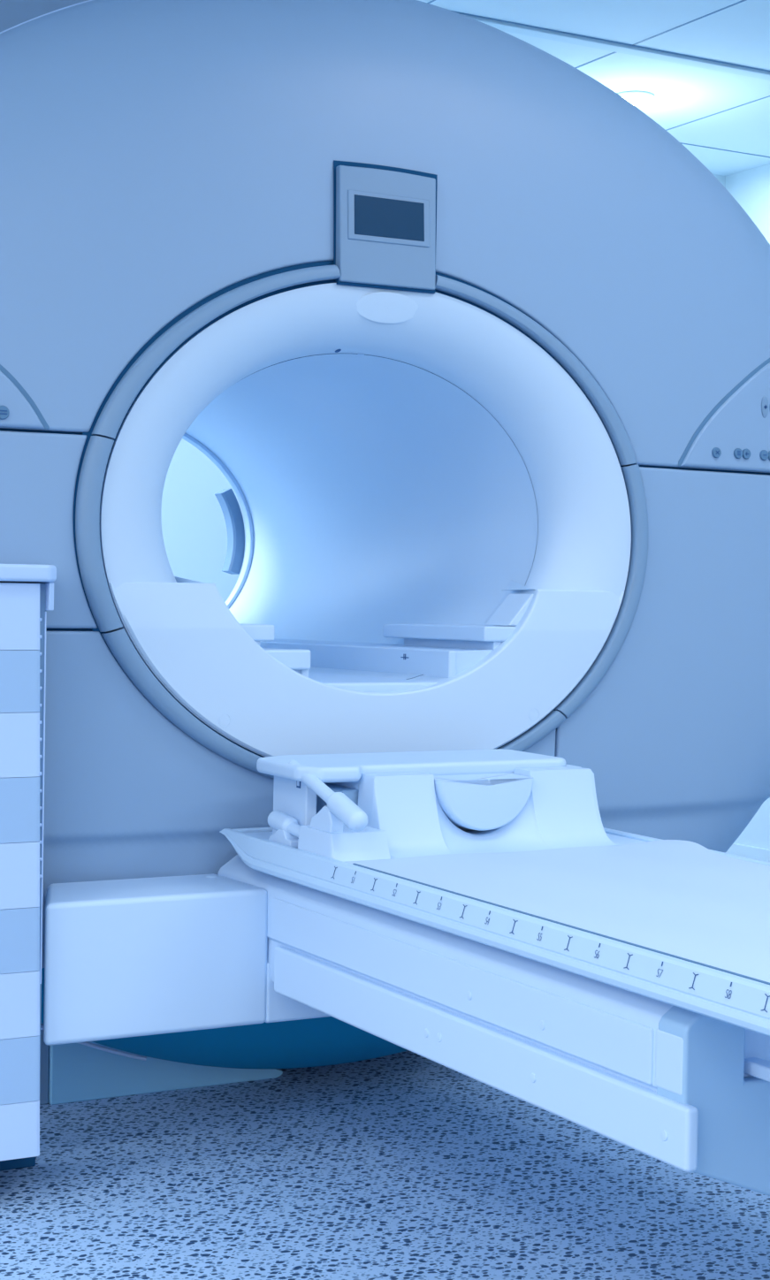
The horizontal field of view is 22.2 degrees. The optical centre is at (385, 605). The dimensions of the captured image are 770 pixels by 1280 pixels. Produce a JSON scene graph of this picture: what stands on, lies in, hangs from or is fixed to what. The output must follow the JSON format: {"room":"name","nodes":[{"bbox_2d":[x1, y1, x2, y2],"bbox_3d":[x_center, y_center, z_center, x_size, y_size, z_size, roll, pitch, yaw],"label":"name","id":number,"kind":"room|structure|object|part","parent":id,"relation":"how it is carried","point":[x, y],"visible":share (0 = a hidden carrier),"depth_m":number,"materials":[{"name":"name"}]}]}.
{"room":"radiology room","nodes":[
{"label":"radiology room","id":0,"kind":"room"},
{"bbox_2d":[0,1050,769,1279],"bbox_3d":[0.367,1.155,2.754,7.650,0.100,9.100,1,0,-30],"label":"floor","id":1,"kind":"structure","parent":0,"point":[406,1165],"depth_m":3.65,"materials":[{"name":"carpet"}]},
{"bbox_2d":[0,563,56,1171],"bbox_3d":[-0.908,0.505,3.541,0.732,1.165,0.270,1,0,-30],"label":"base cabinet","id":2,"kind":"object","parent":1,"relation":"on","point":[26,590],"visible":1,"depth_m":3.54,"materials":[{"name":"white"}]},
{"bbox_3d":[-0.900,-0.061,3.541,0.732,0.031,0.270,1,0,-30],"label":"lid","id":3,"kind":"part","parent":2,"relation":"part of","materials":[{"name":"blue"}]},
{"bbox_2d":[0,0,769,1104],"bbox_3d":[-0.363,-0.370,5.029,2.930,2.930,1.822,1,0,-30],"label":"scanner","id":4,"kind":"object","parent":1,"relation":"on","point":[471,350],"visible":0.82,"depth_m":4.33,"materials":[{"name":"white plastic"}]},
{"bbox_3d":[-0.827,-0.479,3.777,0.355,0.264,0.051,1,0,-21],"label":"control panel","id":5,"kind":"part","parent":4,"relation":"part of","materials":[{"name":"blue plastic"}]},
{"bbox_3d":[-0.451,0.055,4.301,0.177,0.034,0.588,1,0,-30],"label":"bore rail","id":6,"kind":"part","parent":4,"relation":"part of","materials":[{"name":"white plastic"}]},
{"bbox_3d":[0.184,0.064,4.586,0.177,0.034,0.458,1,0,-30],"label":"bore rail","id":7,"kind":"part","parent":4,"relation":"part of","materials":[{"name":"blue plastic"}]},
{"bbox_3d":[0.301,0.011,4.455,0.112,0.073,0.100,1,0,-30],"label":"rail","id":8,"kind":"part","parent":4,"relation":"part of","materials":[{"name":"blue plastic"}]},
{"bbox_3d":[0.867,-0.484,4.736,0.414,0.319,0.050,1,0,-37],"label":"control panel","id":9,"kind":"part","parent":4,"relation":"part of","materials":[{"name":"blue plastic"}]},
{"bbox_2d":[43,826,769,1196],"bbox_3d":[0.373,0.784,3.085,1.225,0.681,2.405,1,1,-30],"label":"table","id":10,"kind":"object","parent":1,"relation":"on","point":[663,1056],"visible":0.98,"depth_m":3.25,"materials":[{"name":"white plastic"}]},
{"bbox_2d":[256,748,632,861],"bbox_3d":[0.129,0.390,3.904,0.696,0.172,0.441,1,1,-30],"label":"coil","id":11,"kind":"object","parent":10,"relation":"on","point":[345,807],"visible":0.94,"depth_m":3.82,"materials":[{"name":"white plastic"}]},
{"bbox_3d":[-0.191,0.450,3.817,0.034,0.033,0.099,1,1,-30],"label":"handle mount","id":12,"kind":"part","parent":11,"relation":"part of","materials":[{"name":"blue plastic"}]},
{"bbox_3d":[-0.157,0.438,3.756,0.023,0.038,0.152,1,1,-30],"label":"handle rod","id":13,"kind":"part","parent":11,"relation":"part of","materials":[{"name":"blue plastic"}]},
{"bbox_3d":[-0.178,0.397,3.861,0.025,0.139,0.145,1,1,-30],"label":"post","id":14,"kind":"part","parent":11,"relation":"part of","materials":[{"name":"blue plastic"}]},
{"bbox_3d":[-0.134,0.339,3.717,0.025,0.077,0.192,1,1,-30],"label":"handle rod","id":15,"kind":"part","parent":11,"relation":"part of","materials":[{"name":"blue plastic"}]},
{"bbox_3d":[-0.110,0.400,3.676,0.028,0.052,0.091,1,1,-30],"label":"handle mount","id":16,"kind":"part","parent":11,"relation":"part of","materials":[{"name":"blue plastic"}]},
{"bbox_2d":[434,773,533,830],"bbox_3d":[0.182,0.391,3.867,0.217,0.102,0.082,1,1,-30],"label":"handle","id":17,"kind":"object","parent":11,"relation":"on","point":[462,802],"depth_m":3.84,"materials":[{"name":"plastic"}]},
{"bbox_3d":[0.083,0.622,3.284,0.014,0.081,1.205,1,1,-30],"label":"panel","id":18,"kind":"part","parent":10,"relation":"part of","materials":[{"name":"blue plastic"}]},
{"bbox_3d":[0.107,0.716,3.230,0.022,0.089,1.273,1,1,-30],"label":"panel","id":19,"kind":"part","parent":10,"relation":"part of","materials":[{"name":"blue plastic"}]},
{"bbox_3d":[0.242,0.511,2.973,0.036,0.059,2.332,1,1,-30],"label":"rail","id":20,"kind":"part","parent":10,"relation":"part of","materials":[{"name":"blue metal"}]},
{"bbox_2d":[345,839,769,982],"bbox_3d":[0.703,0.492,2.963,0.748,0.044,1.843,1,0,-30],"label":"mattress","id":21,"kind":"object","parent":10,"relation":"on","point":[685,899],"visible":0.98,"depth_m":3.32,"materials":[{"name":"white plastic"}]},
{"bbox_3d":[0.909,0.520,3.351,0.036,0.059,2.332,1,1,-30],"label":"rail","id":22,"kind":"part","parent":10,"relation":"part of","materials":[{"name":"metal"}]},
{"bbox_2d":[160,174,725,601],"bbox_3d":[-1.879,-0.425,6.757,7.850,3.200,0.100,1,0,-30],"label":"wall","id":23,"kind":"structure","parent":0,"point":[194,527],"depth_m":7.36,"materials":[{"name":"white paint"}]},
{"bbox_2d":[418,0,769,175],"bbox_3d":[0.408,-1.945,2.754,7.650,0.100,9.100,1,0,-30],"label":"ceiling","id":24,"kind":"structure","parent":0,"point":[739,34],"depth_m":6.73,"materials":[{"name":"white tile"}]},
{"bbox_2d":[426,0,769,158],"bbox_3d":[0.407,-1.894,2.754,7.650,0.004,9.100,1,0,-30],"label":"trim","id":25,"kind":"structure","parent":24,"relation":"attached to","point":[635,44],"depth_m":6.63,"materials":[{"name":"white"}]},
{"bbox_2d":[617,91,654,105],"bbox_3d":[0.921,-1.872,7.275,0.156,0.032,0.156,1,0,-30],"label":"recessed light","id":26,"kind":"object","parent":24,"relation":"in","point":[634,97],"visible":0.63,"depth_m":7.23,"materials":[{"name":"white plastic"}]},
{"bbox_3d":[0.921,-1.869,7.275,0.116,0.026,0.116,1,0,-30],"label":"bulb","id":27,"kind":"part","parent":26,"relation":"part of","materials":[{"name":"white glass"}]},
{"bbox_2d":[725,163,769,849],"bbox_3d":[3.759,-0.350,4.664,0.100,3.200,9.100,1,0,-30],"label":"wall","id":28,"kind":"structure","parent":0,"point":[750,188],"depth_m":8.40,"materials":[{"name":"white paint"}]},
{"bbox_2d":[462,14,769,80],"bbox_3d":[-1.163,-1.910,5.526,7.650,0.012,0.059,1,0,-30],"label":"trim","id":29,"kind":"structure","parent":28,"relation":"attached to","point":[501,26],"depth_m":6.63,"materials":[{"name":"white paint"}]},
{"bbox_2d":[725,843,769,861],"bbox_3d":[3.693,1.105,4.629,0.015,0.090,9.085,1,0,-30],"label":"baseboard","id":30,"kind":"structure","parent":28,"relation":"attached to","point":[740,849],"depth_m":8.38,"materials":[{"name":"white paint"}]}
]}

